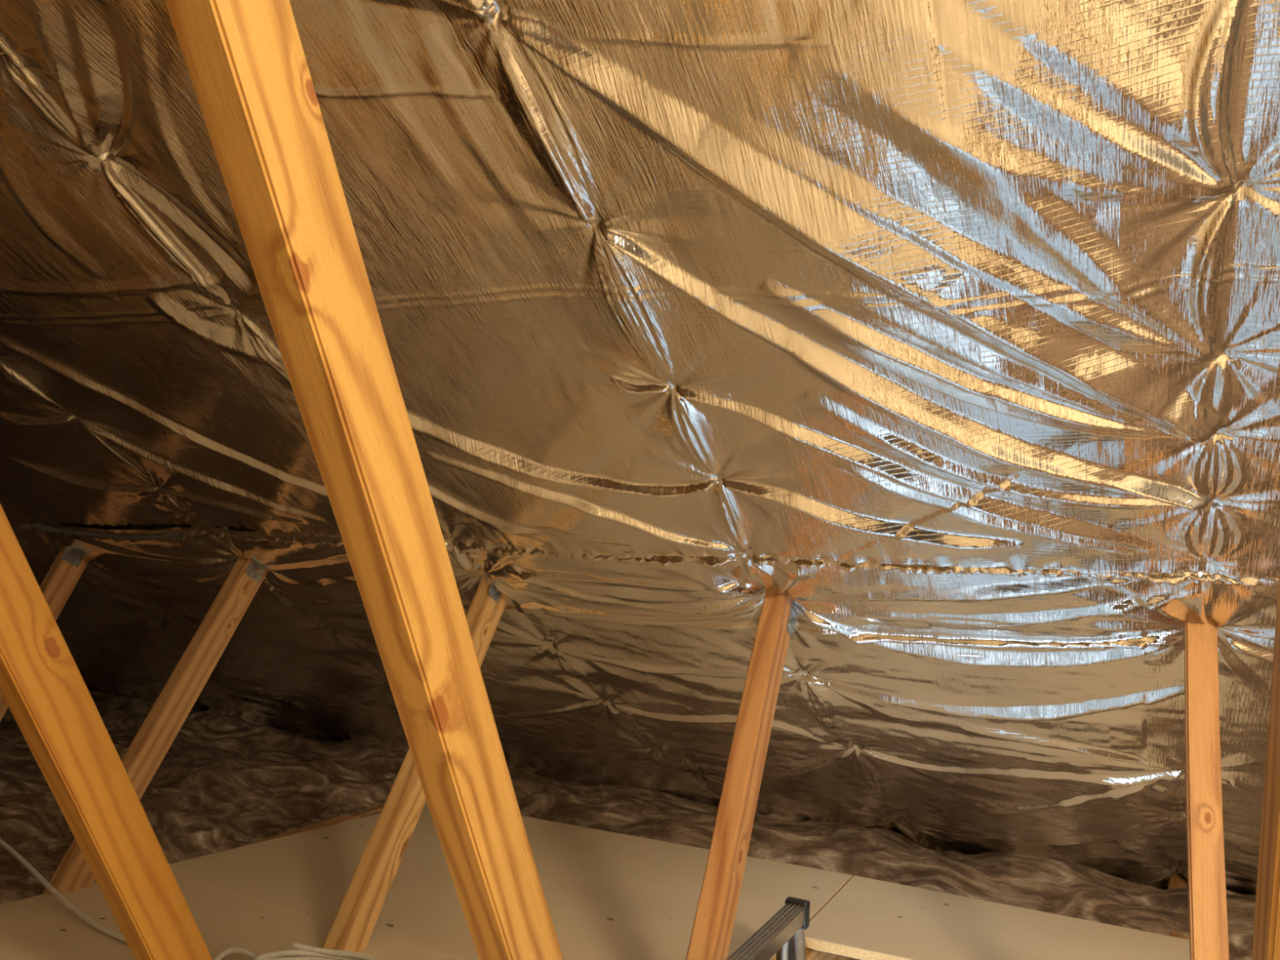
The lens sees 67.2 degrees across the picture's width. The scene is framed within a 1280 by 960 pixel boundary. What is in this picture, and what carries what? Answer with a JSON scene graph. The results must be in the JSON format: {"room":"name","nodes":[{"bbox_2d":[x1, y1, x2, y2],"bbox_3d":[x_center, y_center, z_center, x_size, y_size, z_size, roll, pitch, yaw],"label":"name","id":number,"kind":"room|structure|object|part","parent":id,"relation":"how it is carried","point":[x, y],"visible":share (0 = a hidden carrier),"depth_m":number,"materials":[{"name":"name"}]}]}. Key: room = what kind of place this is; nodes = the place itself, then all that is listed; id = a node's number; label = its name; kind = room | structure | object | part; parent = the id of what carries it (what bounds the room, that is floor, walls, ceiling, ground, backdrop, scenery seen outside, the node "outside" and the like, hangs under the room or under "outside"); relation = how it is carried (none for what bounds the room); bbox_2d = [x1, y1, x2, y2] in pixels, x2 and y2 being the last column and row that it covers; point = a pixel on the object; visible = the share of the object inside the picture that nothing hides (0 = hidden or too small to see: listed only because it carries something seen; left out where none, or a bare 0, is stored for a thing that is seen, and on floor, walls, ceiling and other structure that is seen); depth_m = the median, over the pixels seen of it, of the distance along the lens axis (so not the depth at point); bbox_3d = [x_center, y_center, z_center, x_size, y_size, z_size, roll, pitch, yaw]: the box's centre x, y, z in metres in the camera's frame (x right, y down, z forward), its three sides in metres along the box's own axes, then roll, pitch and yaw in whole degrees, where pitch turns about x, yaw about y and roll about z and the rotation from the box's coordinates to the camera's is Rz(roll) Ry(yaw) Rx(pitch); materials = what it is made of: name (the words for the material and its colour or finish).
{"room":"attic","nodes":[
{"label":"attic","id":0,"kind":"room"},
{"bbox_3d":[-1.149,0.965,0.723,6.500,0.015,5.520,0,-5,28],"label":"floor","id":1,"kind":"structure","parent":0,"visible":0},
{"bbox_2d":[0,546,89,721],"bbox_3d":[-1.996,0.061,1.254,0.045,1.784,5.486,0,-5,28],"label":"roof truss","id":2,"kind":"object","parent":1,"relation":"on","point":[61,579],"visible":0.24,"depth_m":2.34,"materials":[{"name":"brown wood"}]},
{"bbox_3d":[-1.390,0.183,2.367,0.002,0.046,0.050,0,-31,28],"label":"nail plate","id":3,"kind":"part","parent":2,"relation":"part of","materials":[{"name":"silver metal"}]},
{"bbox_2d":[0,689,426,904],"bbox_3d":[-2.225,0.834,2.225,2.800,0.368,3.216,0,-5,28],"label":"insulation","id":4,"kind":"object","parent":1,"relation":"on","point":[226,780],"visible":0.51,"depth_m":2.48,"materials":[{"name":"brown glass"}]},
{"bbox_2d":[42,555,385,896],"bbox_3d":[-1.438,0.063,0.962,0.045,1.785,5.487,0,-5,28],"label":"roof truss","id":5,"kind":"object","parent":1,"relation":"on","point":[152,742],"visible":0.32,"depth_m":1.94,"materials":[{"name":"brown wood"}]},
{"bbox_2d":[0,879,460,959],"bbox_3d":[-0.625,0.734,1.331,1.264,0.018,0.658,0,-5,28],"label":"board","id":6,"kind":"object","parent":5,"relation":"on","point":[37,927],"visible":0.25,"depth_m":1.58,"materials":[{"name":"beige wood"}]},
{"bbox_2d":[0,838,375,959],"bbox_3d":[-1.057,0.690,1.758,1.582,0.093,0.149,0,-5,32],"label":"cable","id":7,"kind":"object","parent":6,"relation":"on","point":[305,952],"visible":0.89,"depth_m":1.46,"materials":[{"name":"white plastic"}]},
{"bbox_3d":[-0.829,0.194,2.082,0.002,0.044,0.044,0,-36,28],"label":"nail plate","id":8,"kind":"part","parent":5,"relation":"part of","materials":[{"name":"silver metal"}]},
{"bbox_2d":[0,503,507,959],"bbox_3d":[-0.906,0.065,0.683,0.044,1.785,5.487,0,-5,28],"label":"roof truss","id":9,"kind":"object","parent":1,"relation":"on","point":[42,686],"visible":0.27,"depth_m":1.16,"materials":[{"name":"brown wood"}]},
{"bbox_3d":[-0.274,0.207,1.848,0.002,0.046,0.038,0,-37,28],"label":"nail plate","id":10,"kind":"part","parent":9,"relation":"part of","materials":[{"name":"silver metal"}]},
{"bbox_2d":[168,801,852,959],"bbox_3d":[-0.255,0.794,1.929,1.164,0.018,0.783,0,-5,28],"label":"board","id":11,"kind":"object","parent":9,"relation":"on","point":[609,895],"visible":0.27,"depth_m":1.86,"materials":[{"name":"beige wood"}]},
{"bbox_2d":[164,0,861,959],"bbox_3d":[-0.379,0.068,0.407,0.044,1.784,5.486,0,-5,28],"label":"roof truss","id":12,"kind":"object","parent":1,"relation":"on","point":[246,62],"visible":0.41,"depth_m":0.73,"materials":[{"name":"brown wood"}]},
{"bbox_3d":[0.247,0.228,1.559,0.002,0.050,0.034,0,-33,28],"label":"nail plate","id":13,"kind":"part","parent":12,"relation":"part of","materials":[{"name":"silver metal"}]},
{"bbox_2d":[12,521,1278,894],"bbox_3d":[-0.226,0.589,2.484,6.480,1.126,1.604,0,-5,28],"label":"sheet","id":14,"kind":"object","parent":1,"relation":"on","point":[942,708],"visible":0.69,"depth_m":1.86,"materials":[{"name":"silver metal"}]},
{"bbox_2d":[507,767,1256,959],"bbox_3d":[1.069,0.978,1.989,3.336,0.329,0.564,0,-5,28],"label":"insulation","id":15,"kind":"object","parent":1,"relation":"on","point":[1039,882],"visible":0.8,"depth_m":2.11,"materials":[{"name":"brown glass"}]},
{"bbox_2d":[1167,565,1279,959],"bbox_3d":[0.153,0.070,0.129,0.060,1.785,5.487,0,-5,28],"label":"roof truss","id":16,"kind":"object","parent":1,"relation":"on","point":[1208,939],"visible":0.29,"depth_m":1.11,"materials":[{"name":"brown wood"}]},
{"bbox_2d":[804,875,1190,959],"bbox_3d":[0.650,0.816,1.688,0.658,0.018,0.385,0,-5,28],"label":"board","id":17,"kind":"object","parent":16,"relation":"on","point":[868,918],"visible":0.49,"depth_m":1.72,"materials":[{"name":"beige wood"}]},
{"bbox_3d":[0.431,3.470,0.852,3.200,0.050,3.900,0,-5,28],"label":"floor","id":18,"kind":"structure","parent":0,"visible":0},
{"bbox_2d":[725,897,809,959],"bbox_3d":[0.172,2.031,1.045,0.398,2.824,0.640,0,-5,28],"label":"stepladder","id":19,"kind":"object","parent":18,"relation":"on","point":[782,935],"visible":1,"depth_m":1.42,"materials":[{"name":"metal"}]},
{"bbox_3d":[0.159,2.061,1.375,0.031,2.772,0.023,0,-5,28],"label":"leg","id":20,"kind":"part","parent":19,"relation":"part of","materials":[{"name":"metal"}]},
{"bbox_3d":[0.321,2.063,1.290,0.347,2.773,0.023,0,-5,28],"label":"leg","id":21,"kind":"part","parent":19,"relation":"part of","materials":[{"name":"metal"}]},
{"bbox_3d":[-1.108,0.005,0.795,6.500,1.782,5.520,0,-5,28],"label":"ceiling","id":22,"kind":"structure","parent":0,"visible":0},
{"bbox_2d":[0,0,1279,586],"bbox_3d":[-0.808,-0.339,1.364,6.480,0.879,1.275,0,-5,28],"label":"sheet","id":23,"kind":"object","parent":22,"relation":"attached to","point":[938,283],"visible":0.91,"depth_m":1.03,"materials":[{"name":"silver metal"}]}
]}

